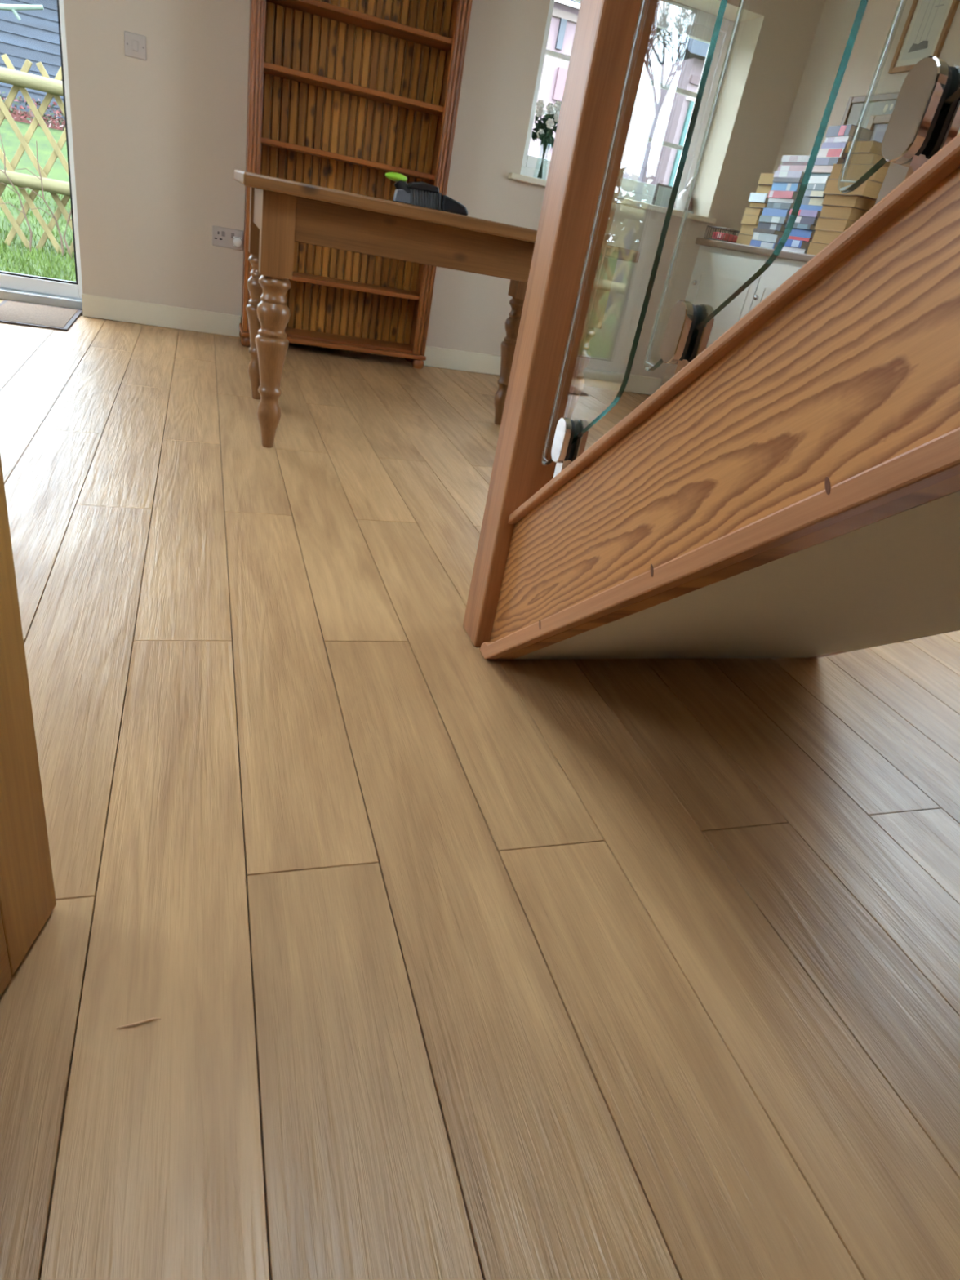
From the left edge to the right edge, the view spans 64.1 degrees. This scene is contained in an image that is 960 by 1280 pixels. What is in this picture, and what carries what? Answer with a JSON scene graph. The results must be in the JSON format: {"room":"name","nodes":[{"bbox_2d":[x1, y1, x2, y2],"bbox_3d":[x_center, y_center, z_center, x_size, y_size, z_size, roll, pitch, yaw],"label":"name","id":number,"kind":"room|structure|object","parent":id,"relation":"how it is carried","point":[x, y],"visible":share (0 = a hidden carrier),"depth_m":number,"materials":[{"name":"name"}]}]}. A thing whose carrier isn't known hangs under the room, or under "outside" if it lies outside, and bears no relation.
{"room":"home hallway with staircase","nodes":[
{"label":"home hallway with staircase","id":0,"kind":"room"},
{"bbox_2d":[0,3,44,20],"bbox_3d":[-4.673,-5.166,7.295,1.054,1.632,0.060,0,30,-20],"label":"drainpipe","id":1,"kind":"object","parent":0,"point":[13,7],"visible":1,"depth_m":7.04,"materials":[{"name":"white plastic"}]},
{"bbox_2d":[63,0,444,358],"bbox_3d":[-1.924,-2.690,3.322,3.630,2.460,0.302,0,30,-20],"label":"wall","id":2,"kind":"structure","parent":0,"point":[159,141],"depth_m":3.55,"materials":[{"name":"beige paint"}]},
{"bbox_2d":[0,0,82,310],"bbox_3d":[-2.269,-2.596,3.329,0.907,2.050,0.124,0,30,-20],"label":"door","id":3,"kind":"structure","parent":2,"relation":"in","point":[14,286],"depth_m":3.81,"materials":[{"name":"white plastic"}]},
{"bbox_2d":[124,31,146,60],"bbox_3d":[-1.502,-2.589,3.342,0.088,0.088,0.014,0,30,-20],"label":"light switch","id":4,"kind":"object","parent":2,"relation":"attached to","point":[135,44],"visible":1,"depth_m":3.34,"materials":[{"name":"white plastic"}]},
{"bbox_2d":[81,293,240,337],"bbox_3d":[-1.603,-1.644,3.892,0.743,0.104,0.018,0,30,-20],"label":"baseboard","id":5,"kind":"structure","parent":2,"relation":"attached to","point":[93,306],"depth_m":3.88,"materials":[{"name":"beige paint"}]},
{"bbox_2d":[212,225,244,250],"bbox_3d":[-1.250,-1.993,3.804,0.148,0.088,0.014,0,30,-20],"label":"wall socket","id":6,"kind":"object","parent":2,"relation":"attached to","point":[222,237],"visible":1,"depth_m":3.80,"materials":[{"name":"white plastic"}]},
{"bbox_2d":[232,235,242,247],"bbox_3d":[-1.204,-1.977,3.808,0.044,0.044,0.030,0,30,-20],"label":"plug","id":7,"kind":"object","parent":6,"relation":"attached to","point":[237,241],"visible":1,"depth_m":3.80,"materials":[{"name":"white plastic"}]},
{"bbox_2d":[0,299,959,1279],"bbox_3d":[-0.036,0.211,1.270,5.800,0.060,7.670,0,30,-20],"label":"floor","id":8,"kind":"structure","parent":0,"point":[454,962],"depth_m":1.01,"materials":[{"name":"brown wood"}]},
{"bbox_2d":[0,299,82,330],"bbox_3d":[-2.092,-1.528,3.601,0.343,0.009,0.541,0,30,-20],"label":"doormat","id":9,"kind":"object","parent":8,"relation":"on","point":[15,313],"visible":0.98,"depth_m":3.58,"materials":[{"name":"beige fabric"}]},
{"bbox_2d":[115,1017,160,1028],"bbox_3d":[-0.343,0.385,0.770,0.041,0.003,0.003,-4,32,-26],"label":"wood splinter","id":10,"kind":"object","parent":8,"relation":"on","point":[151,1019],"visible":1,"depth_m":0.77,"materials":[{"name":"brown wood"}]},
{"bbox_2d":[239,0,472,368],"bbox_3d":[-0.602,-2.414,3.603,0.988,2.060,0.282,0,30,-20],"label":"bookcase","id":11,"kind":"object","parent":8,"relation":"on","point":[450,46],"visible":0.84,"depth_m":3.67,"materials":[{"name":"orange wood"}]},
{"bbox_2d":[233,168,639,447],"bbox_3d":[-0.239,-1.114,2.741,1.212,0.760,0.807,0,30,-20],"label":"dining table","id":12,"kind":"object","parent":8,"relation":"on","point":[283,212],"visible":0.77,"depth_m":2.29,"materials":[{"name":"brown wood"}]},
{"bbox_2d":[385,172,467,215],"bbox_3d":[-0.170,-1.421,2.441,0.275,0.078,0.070,0,30,-20],"label":"power tool","id":13,"kind":"object","parent":12,"relation":"on","point":[424,194],"visible":0.99,"depth_m":2.42,"materials":[{"name":"black plastic"}]},
{"bbox_2d":[462,0,959,659],"bbox_3d":[0.920,-0.384,0.238,0.865,2.280,2.523,0,30,-20],"label":"staircase","id":14,"kind":"structure","parent":8,"relation":"on","point":[788,486],"depth_m":0.94,"materials":[{"name":"brown wood"}]},
{"bbox_2d":[660,237,814,386],"bbox_3d":[1.599,-1.426,3.856,0.371,0.884,1.905,0,30,-20],"label":"base cabinet","id":15,"kind":"object","parent":8,"relation":"on","point":[721,268],"visible":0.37,"depth_m":4.09,"materials":[{"name":"white paint"}]},
{"bbox_2d":[695,237,814,262],"bbox_3d":[1.677,-1.792,3.655,0.364,0.034,1.905,0,30,-20],"label":"countertop","id":16,"kind":"structure","parent":15,"relation":"on","point":[786,255],"depth_m":3.91,"materials":[{"name":"brown wood"}]},
{"bbox_2d":[703,226,739,243],"bbox_3d":[1.365,-2.243,4.256,0.150,0.064,0.195,0,30,-20],"label":"wire tray","id":17,"kind":"object","parent":16,"relation":"on","point":[711,227],"visible":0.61,"depth_m":4.23,"materials":[{"name":"black metal"}]},
{"bbox_2d":[711,231,737,243],"bbox_3d":[1.357,-2.234,4.254,0.102,0.036,0.110,0,30,-20],"label":"packet","id":18,"kind":"object","parent":17,"relation":"in","point":[726,235],"visible":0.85,"depth_m":4.21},
{"bbox_2d":[735,233,752,244],"bbox_3d":[1.474,-2.146,4.133,0.120,0.051,0.147,-1,31,-22],"label":"box","id":19,"kind":"object","parent":16,"relation":"on","point":[745,239],"visible":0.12,"depth_m":4.12,"materials":[{"name":"brown cardboard"}]},
{"bbox_2d":[739,223,757,235],"bbox_3d":[1.482,-2.183,4.100,0.120,0.045,0.147,0,30,-20],"label":"book","id":20,"kind":"object","parent":19,"relation":"on","point":[748,229],"visible":0.25,"depth_m":4.08,"materials":[{"name":"brown cardboard"}]},
{"bbox_2d":[741,213,759,225],"bbox_3d":[1.479,-2.222,4.074,0.120,0.044,0.142,1,30,-19],"label":"book","id":21,"kind":"object","parent":20,"relation":"on","point":[751,220],"visible":0.36,"depth_m":4.05,"materials":[{"name":"beige paper"}]},
{"bbox_2d":[743,206,763,215],"bbox_3d":[1.492,-2.265,4.071,0.120,0.035,0.141,0,30,-20],"label":"book","id":22,"kind":"object","parent":21,"relation":"on","point":[748,211],"visible":0.38,"depth_m":4.04,"materials":[{"name":"beige cardboard"}]},
{"bbox_2d":[749,202,767,208],"bbox_3d":[1.499,-2.266,4.014,0.120,0.021,0.140,0,30,-20],"label":"book","id":23,"kind":"object","parent":22,"relation":"on","point":[759,205],"visible":0.3,"depth_m":3.99,"materials":[{"name":"beige cardboard"}]},
{"bbox_2d":[748,192,768,203],"bbox_3d":[1.494,-2.295,3.998,0.121,0.041,0.135,-1,31,-22],"label":"book","id":24,"kind":"object","parent":23,"relation":"on","point":[754,197],"visible":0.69,"depth_m":3.97,"materials":[{"name":"white paper"}]},
{"bbox_2d":[755,184,772,193],"bbox_3d":[1.522,-2.319,3.965,0.115,0.039,0.164,1,30,-19],"label":"book","id":25,"kind":"object","parent":24,"relation":"on","point":[762,188],"visible":0.3,"depth_m":3.96,"materials":[{"name":"beige cardboard"}]},
{"bbox_2d":[756,173,775,185],"bbox_3d":[1.521,-2.354,3.933,0.115,0.051,0.155,1,30,-18],"label":"book","id":26,"kind":"object","parent":25,"relation":"on","point":[766,179],"visible":0.3,"depth_m":3.93,"materials":[{"name":"beige cardboard"}]},
{"bbox_2d":[749,240,777,248],"bbox_3d":[1.509,-2.027,3.953,0.138,0.028,0.206,0,30,-20],"label":"book","id":27,"kind":"object","parent":16,"relation":"on","point":[753,242],"visible":0.6,"depth_m":3.92,"materials":[{"name":"paper"}]},
{"bbox_2d":[751,231,782,243],"bbox_3d":[1.514,-2.052,3.932,0.136,0.035,0.208,1,30,-19],"label":"book","id":28,"kind":"object","parent":27,"relation":"on","point":[767,237],"visible":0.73,"depth_m":3.90,"materials":[{"name":"white paper"}]},
{"bbox_2d":[753,227,783,235],"bbox_3d":[1.513,-2.086,3.936,0.134,0.018,0.196,2,30,-17],"label":"book","id":29,"kind":"object","parent":28,"relation":"on","point":[756,230],"visible":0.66,"depth_m":3.88,"materials":[{"name":"grey paper"}]},
{"bbox_2d":[756,222,786,231],"bbox_3d":[1.536,-2.101,3.920,0.142,0.030,0.202,1,30,-19],"label":"book","id":30,"kind":"object","parent":29,"relation":"on","point":[778,227],"visible":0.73,"depth_m":3.88,"materials":[{"name":"grey paper"}]},
{"bbox_2d":[758,214,787,224],"bbox_3d":[1.535,-2.115,3.880,0.140,0.029,0.231,2,30,-17],"label":"book","id":31,"kind":"object","parent":30,"relation":"on","point":[767,219],"visible":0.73,"depth_m":3.85,"materials":[{"name":"grey paper"}]},
{"bbox_2d":[761,207,790,217],"bbox_3d":[1.544,-2.147,3.875,0.139,0.033,0.198,0,30,-21],"label":"book","id":32,"kind":"object","parent":31,"relation":"on","point":[766,211],"visible":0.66,"depth_m":3.84,"materials":[{"name":"blue paper"}]},
{"bbox_2d":[765,202,794,209],"bbox_3d":[1.554,-2.165,3.846,0.136,0.026,0.218,3,30,-16],"label":"book","id":33,"kind":"object","parent":32,"relation":"on","point":[770,205],"visible":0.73,"depth_m":3.81,"materials":[{"name":"grey paper"}]},
{"bbox_2d":[768,197,795,204],"bbox_3d":[1.561,-2.190,3.846,0.134,0.018,0.201,0,30,-21],"label":"book","id":34,"kind":"object","parent":33,"relation":"on","point":[771,199],"visible":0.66,"depth_m":3.81,"materials":[{"name":"white paper"}]},
{"bbox_2d":[767,190,797,199],"bbox_3d":[1.558,-2.213,3.833,0.140,0.031,0.211,2,30,-18],"label":"book","id":35,"kind":"object","parent":34,"relation":"on","point":[772,193],"visible":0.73,"depth_m":3.79,"materials":[{"name":"pink paper"}]},
{"bbox_2d":[770,182,800,192],"bbox_3d":[1.571,-2.240,3.814,0.141,0.035,0.216,1,30,-18],"label":"book","id":36,"kind":"object","parent":35,"relation":"on","point":[794,187],"visible":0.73,"depth_m":3.78,"materials":[{"name":"blue paper"}]},
{"bbox_2d":[772,177,802,183],"bbox_3d":[1.568,-2.258,3.787,0.134,0.019,0.231,2,30,-17],"label":"book","id":37,"kind":"object","parent":36,"relation":"on","point":[775,180],"visible":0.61,"depth_m":3.76,"materials":[{"name":"grey paper"}]},
{"bbox_2d":[773,170,804,177],"bbox_3d":[1.570,-2.282,3.781,0.138,0.027,0.212,0,30,-21],"label":"book","id":38,"kind":"object","parent":37,"relation":"on","point":[778,174],"visible":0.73,"depth_m":3.75,"materials":[{"name":"paper"}]},
{"bbox_2d":[777,164,807,171],"bbox_3d":[1.585,-2.297,3.758,0.138,0.025,0.227,0,30,-21],"label":"book","id":39,"kind":"object","parent":38,"relation":"on","point":[781,167],"visible":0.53,"depth_m":3.73,"materials":[{"name":"paper"}]},
{"bbox_2d":[782,161,808,164],"bbox_3d":[1.602,-2.316,3.755,0.141,0.015,0.211,-1,31,-21],"label":"book","id":40,"kind":"object","parent":39,"relation":"on","point":[784,162],"visible":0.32,"depth_m":3.73,"materials":[{"name":"paper"}]},
{"bbox_2d":[781,155,809,161],"bbox_3d":[1.596,-2.344,3.757,0.138,0.026,0.196,-2,31,-23],"label":"book","id":41,"kind":"object","parent":40,"relation":"on","point":[785,157],"visible":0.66,"depth_m":3.73,"materials":[{"name":"white paper"}]},
{"bbox_2d":[782,245,807,253],"bbox_3d":[1.579,-1.896,3.749,0.137,0.021,0.202,0,30,-20],"label":"book","id":42,"kind":"object","parent":16,"relation":"on","point":[784,248],"visible":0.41,"depth_m":3.71,"materials":[{"name":"white paper"}]},
{"bbox_2d":[777,237,809,248],"bbox_3d":[1.568,-1.929,3.747,0.130,0.031,0.197,2,30,-17],"label":"book","id":43,"kind":"object","parent":42,"relation":"on","point":[790,242],"visible":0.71,"depth_m":3.68,"materials":[{"name":"blue paper"}]},
{"bbox_2d":[787,235,812,242],"bbox_3d":[1.589,-1.938,3.724,0.140,0.013,0.200,0,30,-19],"label":"book","id":44,"kind":"object","parent":43,"relation":"on","point":[805,239],"visible":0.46,"depth_m":3.67,"materials":[{"name":"red paper"}]},
{"bbox_2d":[789,228,814,239],"bbox_3d":[1.601,-1.965,3.726,0.140,0.033,0.212,1,30,-18],"label":"book","id":45,"kind":"object","parent":44,"relation":"on","point":[795,232],"visible":0.43,"depth_m":3.67,"materials":[{"name":"blue paper"}]},
{"bbox_2d":[784,222,815,231],"bbox_3d":[1.594,-1.990,3.710,0.141,0.021,0.207,2,30,-17],"label":"book","id":46,"kind":"object","parent":45,"relation":"on","point":[800,226],"visible":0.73,"depth_m":3.65,"materials":[{"name":"grey paper"}]},
{"bbox_2d":[786,214,817,225],"bbox_3d":[1.594,-2.008,3.688,0.132,0.030,0.198,0,30,-21],"label":"book","id":47,"kind":"object","parent":46,"relation":"on","point":[799,220],"visible":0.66,"depth_m":3.63,"materials":[{"name":"paper"}]},
{"bbox_2d":[788,208,821,217],"bbox_3d":[1.597,-2.030,3.667,0.134,0.026,0.201,0,30,-21],"label":"book","id":48,"kind":"object","parent":47,"relation":"on","point":[809,213],"visible":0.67,"depth_m":3.62,"materials":[{"name":"purple paper"}]},
{"bbox_2d":[800,204,822,211],"bbox_3d":[1.621,-2.046,3.654,0.135,0.021,0.227,-1,31,-22],"label":"book","id":49,"kind":"object","parent":48,"relation":"on","point":[811,207],"visible":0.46,"depth_m":3.61,"materials":[{"name":"blue paper"}]},
{"bbox_2d":[801,196,824,205],"bbox_3d":[1.625,-2.081,3.660,0.139,0.033,0.193,-1,31,-23],"label":"book","id":50,"kind":"object","parent":49,"relation":"on","point":[806,200],"visible":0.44,"depth_m":3.62,"materials":[{"name":"beige paper"}]},
{"bbox_2d":[804,190,825,197],"bbox_3d":[1.619,-2.099,3.628,0.130,0.025,0.206,3,30,-16],"label":"book","id":51,"kind":"object","parent":50,"relation":"on","point":[814,193],"visible":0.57,"depth_m":3.58,"materials":[{"name":"white paper"}]},
{"bbox_2d":[805,183,826,190],"bbox_3d":[1.621,-2.120,3.611,0.131,0.025,0.194,3,30,-16],"label":"book","id":52,"kind":"object","parent":51,"relation":"on","point":[810,186],"visible":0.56,"depth_m":3.57,"materials":[{"name":"grey paper"}]},
{"bbox_2d":[808,175,829,183],"bbox_3d":[1.625,-2.145,3.597,0.130,0.031,0.191,3,29,-16],"label":"book","id":53,"kind":"object","parent":52,"relation":"on","point":[813,179],"visible":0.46,"depth_m":3.55,"materials":[{"name":"white paper"}]},
{"bbox_2d":[810,173,831,176],"bbox_3d":[1.646,-2.153,3.572,0.130,0.012,0.224,1,30,-19],"label":"book","id":54,"kind":"object","parent":53,"relation":"on","point":[811,174],"visible":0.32,"depth_m":3.56,"materials":[{"name":"grey paper"}]},
{"bbox_2d":[803,165,833,173],"bbox_3d":[1.635,-2.185,3.581,0.140,0.028,0.205,0,30,-20],"label":"book","id":55,"kind":"object","parent":54,"relation":"on","point":[816,169],"visible":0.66,"depth_m":3.54,"materials":[{"name":"paper"}]},
{"bbox_2d":[813,157,845,165],"bbox_3d":[1.641,-2.200,3.548,0.130,0.030,0.209,2,30,-18],"label":"book","id":56,"kind":"object","parent":55,"relation":"on","point":[819,161],"visible":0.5,"depth_m":3.50,"materials":[{"name":"grey paper"}]},
{"bbox_2d":[808,147,847,159],"bbox_3d":[1.646,-2.232,3.537,0.129,0.035,0.222,0,30,-20],"label":"book","id":57,"kind":"object","parent":56,"relation":"on","point":[823,153],"visible":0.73,"depth_m":3.48,"materials":[{"name":"paper"}]},
{"bbox_2d":[821,142,847,148],"bbox_3d":[1.661,-2.254,3.517,0.114,0.025,0.146,-3,31,-24],"label":"book","id":58,"kind":"object","parent":57,"relation":"on","point":[824,145],"visible":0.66,"depth_m":3.49,"materials":[{"name":"grey paper"}]},
{"bbox_2d":[824,135,864,142],"bbox_3d":[1.673,-2.270,3.498,0.118,0.023,0.166,2,30,-17],"label":"book","id":59,"kind":"object","parent":58,"relation":"on","point":[847,138],"visible":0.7,"depth_m":3.46,"materials":[{"name":"white paper"}]},
{"bbox_2d":[825,124,874,140],"bbox_3d":[1.677,-2.300,3.484,0.124,0.041,0.164,2,30,-17],"label":"book","id":60,"kind":"object","parent":59,"relation":"on","point":[865,134],"visible":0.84,"depth_m":3.43,"materials":[{"name":"paper"}]},
{"bbox_2d":[805,241,828,255],"bbox_3d":[1.648,-1.805,3.573,0.150,0.054,0.200,0,30,-20],"label":"book","id":61,"kind":"object","parent":16,"relation":"on","point":[814,248],"visible":0.12,"depth_m":3.59,"materials":[{"name":"brown cardboard"}]},
{"bbox_2d":[810,229,841,244],"bbox_3d":[1.659,-1.845,3.537,0.150,0.051,0.200,0,30,-21],"label":"book","id":62,"kind":"object","parent":61,"relation":"on","point":[826,237],"visible":0.23,"depth_m":3.53,"materials":[{"name":"brown cardboard"}]},
{"bbox_2d":[813,217,855,232],"bbox_3d":[1.665,-1.893,3.520,0.150,0.049,0.205,0,30,-20],"label":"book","id":63,"kind":"object","parent":62,"relation":"on","point":[822,224],"visible":0.45,"depth_m":3.48,"materials":[{"name":"beige paper"}]},
{"bbox_2d":[818,204,867,221],"bbox_3d":[1.675,-1.936,3.496,0.150,0.049,0.193,-1,31,-22],"label":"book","id":64,"kind":"object","parent":63,"relation":"on","point":[853,214],"visible":0.55,"depth_m":3.44,"materials":[{"name":"beige cardboard"}]},
{"bbox_2d":[821,194,875,210],"bbox_3d":[1.678,-1.973,3.467,0.150,0.041,0.206,-1,31,-23],"label":"book","id":65,"kind":"object","parent":64,"relation":"on","point":[855,202],"visible":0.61,"depth_m":3.40,"materials":[{"name":"beige cardboard"}]},
{"bbox_2d":[822,178,882,200],"bbox_3d":[1.687,-2.003,3.418,0.160,0.059,0.272,1,30,-18],"label":"book","id":66,"kind":"object","parent":65,"relation":"on","point":[868,189],"visible":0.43,"depth_m":3.34,"materials":[{"name":"beige cardboard"}]},
{"bbox_2d":[829,163,888,183],"bbox_3d":[1.708,-2.054,3.392,0.160,0.059,0.276,-1,31,-22],"label":"book","id":67,"kind":"object","parent":66,"relation":"on","point":[852,171],"visible":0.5,"depth_m":3.35,"materials":[{"name":"brown cardboard"}]},
{"bbox_2d":[844,153,890,167],"bbox_3d":[1.727,-2.111,3.392,0.140,0.044,0.175,0,30,-20],"label":"book","id":68,"kind":"object","parent":67,"relation":"on","point":[855,158],"visible":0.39,"depth_m":3.34,"materials":[{"name":"beige cardboard"}]},
{"bbox_2d":[844,140,882,155],"bbox_3d":[1.720,-2.158,3.380,0.140,0.044,0.163,0,30,-21],"label":"book","id":69,"kind":"object","parent":68,"relation":"on","point":[864,146],"visible":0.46,"depth_m":3.32,"materials":[{"name":"beige cardboard"}]},
{"bbox_2d":[840,92,899,128],"bbox_3d":[1.826,-2.247,3.754,0.020,0.708,0.447,0,30,-20],"label":"framed picture","id":70,"kind":"object","parent":16,"relation":"on","point":[878,104],"visible":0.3,"depth_m":3.67,"materials":[{"name":"brown metal"}]},
{"bbox_2d":[866,114,891,142],"bbox_3d":[1.857,-2.093,3.583,0.030,0.614,0.425,0,30,-20],"label":"framed picture","id":71,"kind":"object","parent":16,"relation":"on","point":[877,123],"visible":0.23,"depth_m":3.57,"materials":[{"name":"brown wood"}]},
{"bbox_2d":[873,131,884,142],"bbox_3d":[1.856,-2.093,3.582,0.001,0.486,0.297,0,30,-20],"label":"print","id":72,"kind":"object","parent":71,"relation":"attached to","point":[877,135],"depth_m":3.58},
{"bbox_2d":[426,0,826,387],"bbox_3d":[0.829,-2.634,4.237,2.170,2.460,0.485,0,30,-20],"label":"wall","id":73,"kind":"structure","parent":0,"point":[772,42],"depth_m":4.10,"materials":[{"name":"beige paint"}]},
{"bbox_2d":[423,346,662,395],"bbox_3d":[0.391,-1.570,4.494,1.530,0.104,0.018,0,30,-20],"label":"baseboard","id":74,"kind":"structure","parent":73,"relation":"attached to","point":[442,357],"depth_m":4.37,"materials":[{"name":"beige paint"}]},
{"bbox_2d":[520,0,736,208],"bbox_3d":[0.747,-2.908,4.125,1.147,0.910,0.060,0,30,-20],"label":"window","id":75,"kind":"structure","parent":73,"relation":"attached to","point":[675,17],"depth_m":4.14,"materials":[{"name":"white plastic"}]},
{"bbox_2d":[651,182,673,207],"bbox_3d":[1.033,-2.504,4.332,0.110,0.115,0.012,0,30,-20],"label":"photo frame","id":76,"kind":"object","parent":73,"relation":"on","point":[662,194],"visible":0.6,"depth_m":4.33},
{"bbox_2d":[666,176,694,213],"bbox_3d":[1.146,-2.501,4.301,0.160,0.180,0.160,0,30,-20],"label":"jug","id":77,"kind":"object","parent":73,"relation":"on","point":[682,199],"visible":0.76,"depth_m":4.29,"materials":[{"name":"white ceramic"}]},
{"bbox_2d":[684,196,693,211],"bbox_3d":[1.197,-2.518,4.444,0.064,0.090,0.064,0,30,-20],"label":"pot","id":78,"kind":"object","parent":73,"relation":"on","point":[691,203],"visible":0.27,"depth_m":4.42,"materials":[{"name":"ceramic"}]},
{"bbox_3d":[0.328,-2.510,4.025,0.072,0.170,0.072,0,30,-20],"label":"glass vase","id":79,"kind":"object","parent":73,"relation":"on","visible":0},
{"bbox_2d":[531,99,561,177],"bbox_3d":[0.348,-2.593,3.979,0.190,0.341,0.134,0,30,-20],"label":"bunch","id":80,"kind":"object","parent":79,"relation":"in","point":[544,131],"visible":0.83,"depth_m":3.92,"materials":[{"name":"green plant"}]},
{"bbox_2d":[772,0,959,173],"bbox_3d":[2.779,-0.781,1.585,0.300,2.460,6.936,0,30,-20],"label":"wall","id":81,"kind":"structure","parent":0,"point":[837,17],"depth_m":3.81,"materials":[{"name":"beige paint"}]},
{"bbox_2d":[888,0,959,74],"bbox_3d":[1.975,-2.744,3.349,0.020,0.428,0.265,0,30,-20],"label":"framed picture","id":82,"kind":"object","parent":81,"relation":"attached to","point":[928,23],"visible":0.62,"depth_m":3.39,"materials":[{"name":"beige paper"}]},
{"bbox_2d":[901,0,950,60],"bbox_3d":[1.974,-2.744,3.349,0.001,0.334,0.171,0,30,-20],"label":"print","id":83,"kind":"object","parent":82,"relation":"attached to","point":[930,16],"depth_m":3.38,"materials":[{"name":"paper"}]},
{"label":"outside","id":84,"kind":"structure","parent":0,"visible":0},
{"bbox_2d":[0,118,75,281],"bbox_3d":[-0.535,-3.673,7.376,44.000,0.920,44.000,0,30,-20],"label":"lawn","id":85,"kind":"structure","parent":84,"point":[11,143],"depth_m":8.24,"materials":[{"name":"green plant"}]},
{"bbox_2d":[0,0,65,130],"bbox_3d":[-5.882,-8.736,11.905,6.200,2.450,4.800,0,30,-20],"label":"house","id":86,"kind":"structure","parent":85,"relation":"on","point":[35,37],"depth_m":9.88,"materials":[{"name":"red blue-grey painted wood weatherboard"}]},
{"bbox_2d":[0,91,65,129],"bbox_3d":[-5.409,-6.759,10.013,5.242,0.411,0.703,0,30,-20],"label":"flower bed","id":87,"kind":"object","parent":85,"relation":"on","point":[11,110],"visible":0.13,"depth_m":9.81,"materials":[{"name":"plant"}]},
{"bbox_2d":[0,53,74,254],"bbox_3d":[-3.693,-3.720,6.029,7.483,1.530,0.248,0,30,-20],"label":"lattice fence","id":88,"kind":"object","parent":85,"relation":"on","point":[21,80],"visible":0.12,"depth_m":6.00,"materials":[{"name":"beige wood"}]},
{"bbox_2d":[0,133,71,257],"bbox_3d":[-4.062,-3.496,5.867,2.703,0.794,0.049,0,30,-20],"label":"twigs","id":89,"kind":"object","parent":88,"relation":"attached to","point":[4,171],"visible":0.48,"depth_m":6.09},
{"bbox_2d":[527,0,580,159],"bbox_3d":[-0.661,-6.178,8.850,3.150,3.960,3.500,0,30,-20],"label":"cottage","id":90,"kind":"structure","parent":85,"relation":"on","point":[564,16],"depth_m":7.74,"materials":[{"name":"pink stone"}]},
{"bbox_2d":[551,66,567,102],"bbox_3d":[0.890,-5.669,7.854,0.250,0.270,0.039,0,30,-20],"label":"shutter","id":91,"kind":"object","parent":90,"relation":"hanging from","point":[560,73],"depth_m":7.81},
{"bbox_2d":[622,97,660,182],"bbox_3d":[1.313,-5.041,9.056,1.090,2.395,0.030,0,30,-20],"label":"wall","id":92,"kind":"structure","parent":85,"relation":"on","point":[649,108],"depth_m":8.80,"materials":[{"name":"white paint"}]},
{"bbox_2d":[628,27,709,186],"bbox_3d":[3.349,-6.120,10.332,4.100,3.860,3.500,0,30,-20],"label":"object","id":93,"kind":"object","parent":85,"relation":"on","point":[677,60],"visible":0.08,"depth_m":8.59,"materials":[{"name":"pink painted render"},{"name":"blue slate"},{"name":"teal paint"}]},
{"bbox_3d":[-1.134,-0.349,-0.712,1.780,2.400,0.100,0,30,-20],"label":"wall partition","id":94,"kind":"structure","parent":0,"visible":0},
{"bbox_2d":[0,453,56,995],"bbox_3d":[-0.292,-0.368,0.071,0.102,1.974,0.755,9,28,-5],"label":"pine door","id":95,"kind":"structure","parent":94,"relation":"in","point":[27,891],"depth_m":0.74,"materials":[{"name":"brown wood"}]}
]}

